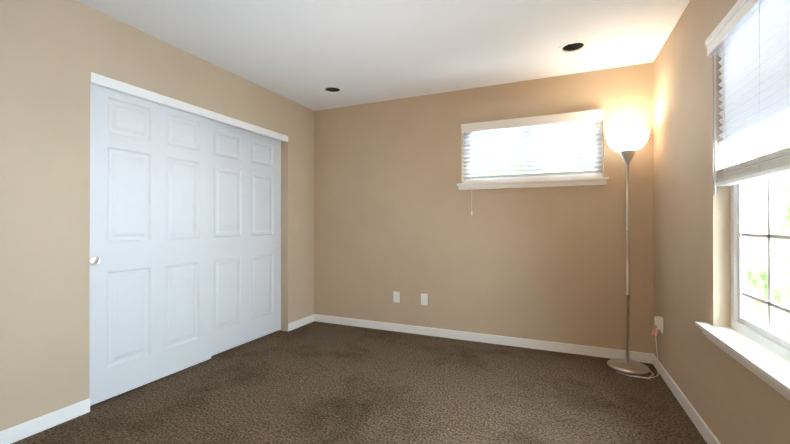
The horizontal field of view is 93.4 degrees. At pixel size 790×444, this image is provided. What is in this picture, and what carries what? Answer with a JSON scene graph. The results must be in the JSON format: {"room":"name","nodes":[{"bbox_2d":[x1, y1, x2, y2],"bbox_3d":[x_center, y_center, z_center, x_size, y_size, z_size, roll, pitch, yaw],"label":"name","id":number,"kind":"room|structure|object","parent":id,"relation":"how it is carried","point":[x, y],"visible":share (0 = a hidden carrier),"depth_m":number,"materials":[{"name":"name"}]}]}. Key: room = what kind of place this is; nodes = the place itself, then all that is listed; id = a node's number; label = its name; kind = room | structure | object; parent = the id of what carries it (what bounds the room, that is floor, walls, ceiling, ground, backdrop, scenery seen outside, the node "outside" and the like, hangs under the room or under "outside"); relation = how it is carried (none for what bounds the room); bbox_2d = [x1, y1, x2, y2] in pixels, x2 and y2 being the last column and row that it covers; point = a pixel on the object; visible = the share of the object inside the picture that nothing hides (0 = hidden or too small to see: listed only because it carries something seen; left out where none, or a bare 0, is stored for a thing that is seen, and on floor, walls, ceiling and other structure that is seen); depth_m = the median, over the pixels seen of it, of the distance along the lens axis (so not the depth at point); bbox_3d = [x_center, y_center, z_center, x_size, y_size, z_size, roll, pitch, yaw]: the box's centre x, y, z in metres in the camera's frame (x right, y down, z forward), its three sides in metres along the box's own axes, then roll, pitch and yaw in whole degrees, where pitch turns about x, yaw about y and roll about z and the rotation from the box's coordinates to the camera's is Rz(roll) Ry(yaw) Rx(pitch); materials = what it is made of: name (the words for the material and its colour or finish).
{"room":"empty bedroom","nodes":[
{"label":"empty bedroom","id":0,"kind":"room"},
{"bbox_2d":[0,0,313,430],"bbox_3d":[-1.545,-0.075,3.097,0.130,2.440,2.737,0,0,23],"label":"wall","id":1,"kind":"structure","parent":0,"point":[54,54],"depth_m":2.12,"materials":[{"name":"paint"}]},
{"bbox_2d":[0,398,89,443],"bbox_3d":[-1.929,1.100,2.029,0.013,0.082,0.460,0,0,23],"label":"baseboard","id":2,"kind":"structure","parent":1,"relation":"attached to","point":[16,433],"depth_m":2.03,"materials":[{"name":"white wood"}]},
{"bbox_2d":[89,84,211,405],"bbox_3d":[-1.714,0.130,2.683,0.038,2.000,0.897,0,0,23],"label":"closet door","id":3,"kind":"structure","parent":1,"relation":"in","point":[150,241],"depth_m":2.60,"materials":[{"name":"white wood"}]},
{"bbox_2d":[90,72,287,141],"bbox_3d":[-1.494,-0.874,3.083,0.036,0.062,1.803,0,0,23],"label":"trim","id":4,"kind":"structure","parent":1,"relation":"attached to","point":[117,86],"depth_m":2.75,"materials":[{"name":"white wood"}]},
{"bbox_2d":[211,120,280,355],"bbox_3d":[-1.409,0.133,3.503,0.038,2.000,0.951,0,0,23],"label":"closet door","id":5,"kind":"structure","parent":1,"relation":"in","point":[246,236],"depth_m":3.47,"materials":[{"name":"white wood"}]},
{"bbox_2d":[288,314,315,331],"bbox_3d":[-1.032,1.108,4.096,0.013,0.082,0.435,0,0,23],"label":"baseboard","id":6,"kind":"structure","parent":1,"relation":"attached to","point":[301,322],"depth_m":4.09,"materials":[{"name":"white wood"}]},
{"bbox_2d":[12,321,706,443],"bbox_3d":[-1.278,1.169,1.527,5.266,0.060,5.657,0,0,23],"label":"floor","id":7,"kind":"structure","parent":0,"point":[314,382],"depth_m":2.40,"materials":[{"name":"carpet"}]},
{"bbox_2d":[606,129,657,378],"bbox_3d":[1.836,0.223,2.898,0.327,1.842,0.371,0,0,23],"label":"floor lamp","id":8,"kind":"object","parent":7,"relation":"on","point":[626,144],"visible":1,"depth_m":2.90,"materials":[{"name":"silver metal"}]},
{"bbox_2d":[75,0,689,110],"bbox_3d":[-1.278,-1.331,1.536,5.266,0.060,5.657,0,0,23],"label":"ceiling","id":9,"kind":"structure","parent":0,"point":[305,52],"depth_m":2.63,"materials":[{"name":"white paint"}]},
{"bbox_2d":[322,86,342,93],"bbox_3d":[-0.610,-1.332,3.636,0.202,0.092,0.202,0,0,23],"label":"recessed light","id":10,"kind":"object","parent":9,"relation":"in","point":[332,89],"visible":0.46,"depth_m":3.68,"materials":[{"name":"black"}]},
{"bbox_2d":[558,40,587,53],"bbox_3d":[1.319,-1.335,2.755,0.202,0.092,0.202,0,0,23],"label":"recessed light","id":11,"kind":"object","parent":9,"relation":"in","point":[573,46],"visible":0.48,"depth_m":2.80,"materials":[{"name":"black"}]},
{"bbox_2d":[314,62,653,353],"bbox_3d":[0.602,-0.072,3.729,3.566,2.440,0.130,0,0,23],"label":"wall","id":12,"kind":"structure","parent":0,"point":[394,206],"depth_m":3.56,"materials":[{"name":"paint"}]},
{"bbox_2d":[393,291,399,302],"bbox_3d":[0.015,0.788,3.905,0.070,0.115,0.008,0,0,23],"label":"duplex electrical outlet","id":13,"kind":"object","parent":12,"relation":"attached to","point":[396,297],"visible":1,"depth_m":3.90,"materials":[{"name":"white plastic"}]},
{"bbox_2d":[421,294,427,304],"bbox_3d":[0.295,0.788,3.780,0.070,0.115,0.015,0,0,23],"label":"outlet","id":14,"kind":"object","parent":12,"relation":"attached to","point":[424,299],"visible":1,"depth_m":3.78,"materials":[{"name":"white plastic"}]},
{"bbox_2d":[316,314,647,362],"bbox_3d":[0.561,1.106,3.662,3.280,0.082,0.017,0,0,23],"label":"baseboard","id":15,"kind":"structure","parent":12,"relation":"attached to","point":[642,357],"depth_m":3.50,"materials":[{"name":"white wood"}]},
{"bbox_2d":[463,120,602,181],"bbox_3d":[1.247,-0.663,3.480,1.220,0.580,0.050,0,0,23],"label":"window","id":16,"kind":"structure","parent":12,"relation":"in","point":[539,177],"depth_m":3.46,"materials":[{"name":"white plastic"}]},
{"bbox_2d":[461,109,603,214],"bbox_3d":[1.211,-0.507,3.396,1.216,0.886,0.122,0,0,23],"label":"window blind","id":17,"kind":"object","parent":16,"relation":"attached to","point":[556,120],"visible":1,"depth_m":3.39,"materials":[{"name":"white plastic"}]},
{"bbox_2d":[457,177,608,189],"bbox_3d":[1.211,-0.344,3.407,1.290,0.060,0.112,0,0,23],"label":"sill","id":18,"kind":"structure","parent":12,"relation":"attached to","point":[542,183],"depth_m":3.34,"materials":[{"name":"white wood"}]},
{"bbox_2d":[653,0,789,443],"bbox_3d":[1.078,-0.085,0.510,0.130,2.440,5.397,0,0,23],"label":"wall","id":19,"kind":"structure","parent":0,"point":[732,400],"depth_m":2.08,"materials":[{"name":"paint"}]},
{"bbox_2d":[651,316,662,335],"bbox_3d":[1.966,0.790,2.791,0.060,0.158,0.086,0,0,23],"label":"electrical outlet","id":20,"kind":"object","parent":19,"relation":"attached to","point":[658,321],"visible":1,"depth_m":2.77,"materials":[{"name":"white plastic"}]},
{"bbox_2d":[648,353,720,443],"bbox_3d":[1.010,1.094,0.535,0.017,0.082,5.397,0,0,23],"label":"baseboard","id":21,"kind":"structure","parent":19,"relation":"attached to","point":[699,423],"depth_m":2.23,"materials":[{"name":"white wood"}]},
{"bbox_2d":[695,321,789,400],"bbox_3d":[1.423,0.556,1.450,0.122,0.075,1.050,0,0,23],"label":"sill","id":22,"kind":"structure","parent":19,"relation":"attached to","point":[769,368],"depth_m":1.47,"materials":[{"name":"wood"}]},
{"bbox_2d":[705,0,789,194],"bbox_3d":[1.433,-0.525,1.449,0.096,0.784,0.896,0,0,23],"label":"window blind","id":23,"kind":"object","parent":19,"relation":"attached to","point":[747,42],"visible":1,"depth_m":1.53,"materials":[{"name":"white plastic"}]},
{"bbox_2d":[730,145,789,361],"bbox_3d":[1.502,-0.201,1.418,0.050,1.440,0.900,0,0,23],"label":"window","id":24,"kind":"structure","parent":19,"relation":"in","point":[771,340],"depth_m":1.71,"materials":[{"name":"white plastic"}]},
{"label":"outside","id":25,"kind":"structure","parent":0,"visible":0},
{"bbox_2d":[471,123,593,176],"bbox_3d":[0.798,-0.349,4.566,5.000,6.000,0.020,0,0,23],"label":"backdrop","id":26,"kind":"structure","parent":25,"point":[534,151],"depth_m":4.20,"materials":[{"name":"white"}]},
{"bbox_2d":[747,143,789,338],"bbox_3d":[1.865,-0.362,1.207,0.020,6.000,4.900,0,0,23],"label":"window pane","id":27,"kind":"structure","parent":25,"point":[753,247],"depth_m":2.35,"materials":[{"name":"clear glass"}]}
]}

